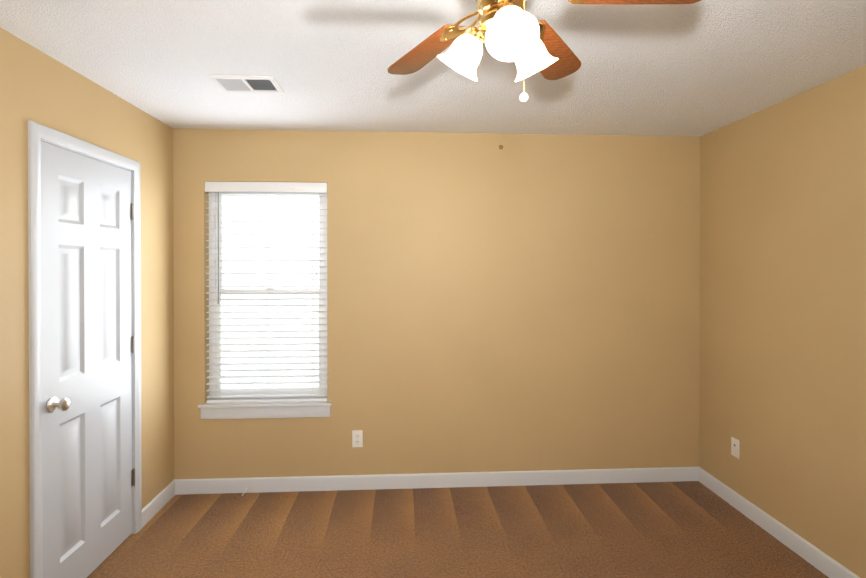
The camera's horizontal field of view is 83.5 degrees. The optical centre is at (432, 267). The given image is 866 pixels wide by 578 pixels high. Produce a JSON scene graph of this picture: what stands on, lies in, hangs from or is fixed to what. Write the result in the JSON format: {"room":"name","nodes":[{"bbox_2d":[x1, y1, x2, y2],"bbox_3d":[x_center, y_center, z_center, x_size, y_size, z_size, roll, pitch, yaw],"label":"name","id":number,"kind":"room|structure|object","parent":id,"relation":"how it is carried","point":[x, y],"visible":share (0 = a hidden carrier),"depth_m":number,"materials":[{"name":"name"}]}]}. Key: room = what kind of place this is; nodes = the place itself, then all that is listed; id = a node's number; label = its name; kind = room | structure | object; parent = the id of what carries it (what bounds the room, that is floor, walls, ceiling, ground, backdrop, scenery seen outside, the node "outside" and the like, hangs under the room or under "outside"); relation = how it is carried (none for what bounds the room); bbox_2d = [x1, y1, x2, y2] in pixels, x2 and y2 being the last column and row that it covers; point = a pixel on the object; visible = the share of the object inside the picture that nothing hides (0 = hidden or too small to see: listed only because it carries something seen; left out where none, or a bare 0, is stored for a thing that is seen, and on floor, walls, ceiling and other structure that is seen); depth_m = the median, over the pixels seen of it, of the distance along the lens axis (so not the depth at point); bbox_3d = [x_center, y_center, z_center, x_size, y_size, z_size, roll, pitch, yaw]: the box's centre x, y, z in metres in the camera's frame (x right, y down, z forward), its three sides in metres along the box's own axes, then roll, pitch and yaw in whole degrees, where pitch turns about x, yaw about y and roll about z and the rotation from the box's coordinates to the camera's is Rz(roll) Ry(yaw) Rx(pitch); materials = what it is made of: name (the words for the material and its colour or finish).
{"room":"empty bedroom","nodes":[
{"label":"empty bedroom","id":0,"kind":"room"},
{"bbox_2d":[0,28,173,577],"bbox_3d":[-1.679,0.308,1.074,0.140,2.440,4.326,0,0,-3],"label":"wall","id":1,"kind":"structure","parent":0,"point":[39,87],"depth_m":2.14,"materials":[{"name":"beige paint"}]},
{"bbox_2d":[28,120,141,577],"bbox_3d":[-1.745,0.457,2.400,0.158,2.125,0.820,0,0,-3],"label":"door frame","id":2,"kind":"structure","parent":1,"relation":"attached to","point":[37,132],"depth_m":2.04,"materials":[{"name":"white paint"}]},
{"bbox_2d":[41,141,134,577],"bbox_3d":[-1.670,0.483,2.408,0.104,2.048,0.698,0,0,-3],"label":"door","id":3,"kind":"structure","parent":1,"relation":"in","point":[88,348],"depth_m":2.35,"materials":[{"name":"white paint"}]},
{"bbox_2d":[142,480,174,527],"bbox_3d":[-1.712,1.468,3.032,0.014,0.096,0.426,0,0,-3],"label":"baseboard","id":4,"kind":"structure","parent":1,"relation":"attached to","point":[158,503],"depth_m":3.01,"materials":[{"name":"white wood"}]},
{"bbox_2d":[0,0,865,136],"bbox_3d":[0.199,-0.963,1.242,3.910,0.100,4.466,0,0,-3],"label":"ceiling","id":5,"kind":"structure","parent":0,"point":[700,68],"depth_m":2.16,"materials":[{"name":"white paint"}]},
{"bbox_2d":[208,75,283,92],"bbox_3d":[-0.927,-0.915,2.428,0.305,0.012,0.210,0,0,-3],"label":"ceiling vent","id":6,"kind":"object","parent":5,"relation":"in","point":[240,83],"visible":1,"depth_m":2.41,"materials":[{"name":"white metal"}]},
{"bbox_2d":[387,0,700,101],"bbox_3d":[0.169,-0.652,1.177,0.914,0.521,0.882,0,0,-3],"label":"ceiling fan","id":7,"kind":"object","parent":5,"relation":"hanging from","point":[522,38],"visible":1,"depth_m":1.22,"materials":[{"name":"white glass"}]},
{"bbox_2d":[173,128,699,478],"bbox_3d":[0.077,0.293,3.410,3.910,2.440,0.140,0,0,-3],"label":"wall","id":8,"kind":"structure","parent":0,"point":[524,302],"depth_m":3.35,"materials":[{"name":"beige paint"}]},
{"bbox_2d":[198,401,331,418],"bbox_3d":[-1.126,0.964,3.294,0.879,0.100,0.108,0,0,-3],"label":"window sill","id":9,"kind":"structure","parent":8,"relation":"attached to","point":[246,410],"depth_m":3.26,"materials":[{"name":"white wood"}]},
{"bbox_2d":[209,192,326,398],"bbox_3d":[-1.131,0.178,3.377,0.815,1.514,0.068,0,0,-3],"label":"window unit","id":10,"kind":"structure","parent":8,"relation":"in","point":[215,263],"depth_m":3.36,"materials":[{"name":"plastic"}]},
{"bbox_2d":[205,181,326,402],"bbox_3d":[-1.126,0.168,3.301,0.811,1.489,0.065,0,0,-3],"label":"window blinds","id":11,"kind":"object","parent":10,"relation":"attached to","point":[286,187],"visible":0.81,"depth_m":3.29,"materials":[{"name":"white plastic"}]},
{"bbox_2d":[352,430,362,446],"bbox_3d":[-0.515,1.169,3.308,0.070,0.115,0.008,0,0,-3],"label":"outlet","id":12,"kind":"object","parent":8,"relation":"attached to","point":[357,438],"visible":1,"depth_m":3.31,"materials":[{"name":"white plastic"}]},
{"bbox_2d":[174,467,698,494],"bbox_3d":[0.081,1.466,3.340,3.630,0.096,0.014,0,0,-3],"label":"baseboard","id":13,"kind":"structure","parent":8,"relation":"attached to","point":[396,481],"depth_m":3.33,"materials":[{"name":"white wood"}]},
{"bbox_2d":[87,481,828,577],"bbox_3d":[0.199,1.577,1.258,3.910,0.100,4.466,0,0,-3],"label":"floor","id":14,"kind":"structure","parent":0,"point":[689,529],"depth_m":2.73,"materials":[{"name":"carpet"}]},
{"bbox_2d":[699,65,865,577],"bbox_3d":[2.085,0.307,1.287,0.140,2.440,4.326,0,0,-3],"label":"wall","id":15,"kind":"structure","parent":0,"point":[782,381],"depth_m":2.62,"materials":[{"name":"beige paint"}]},
{"bbox_2d":[731,437,738,458],"bbox_3d":[1.911,1.140,3.067,0.008,0.115,0.070,0,0,-3],"label":"wall jack","id":16,"kind":"object","parent":15,"relation":"attached to","point":[734,447],"visible":1,"depth_m":3.06,"materials":[{"name":"white plastic"}]},
{"bbox_2d":[698,467,859,577],"bbox_3d":[2.005,1.478,1.360,0.014,0.096,4.186,0,0,-3],"label":"baseboard","id":17,"kind":"structure","parent":15,"relation":"attached to","point":[819,560],"depth_m":2.70,"materials":[{"name":"white wood"}]},
{"label":"outside","id":18,"kind":"structure","parent":0,"visible":0},
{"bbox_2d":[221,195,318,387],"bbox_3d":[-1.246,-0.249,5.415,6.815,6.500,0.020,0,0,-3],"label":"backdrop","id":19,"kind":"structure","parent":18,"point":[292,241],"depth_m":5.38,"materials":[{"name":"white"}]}
]}

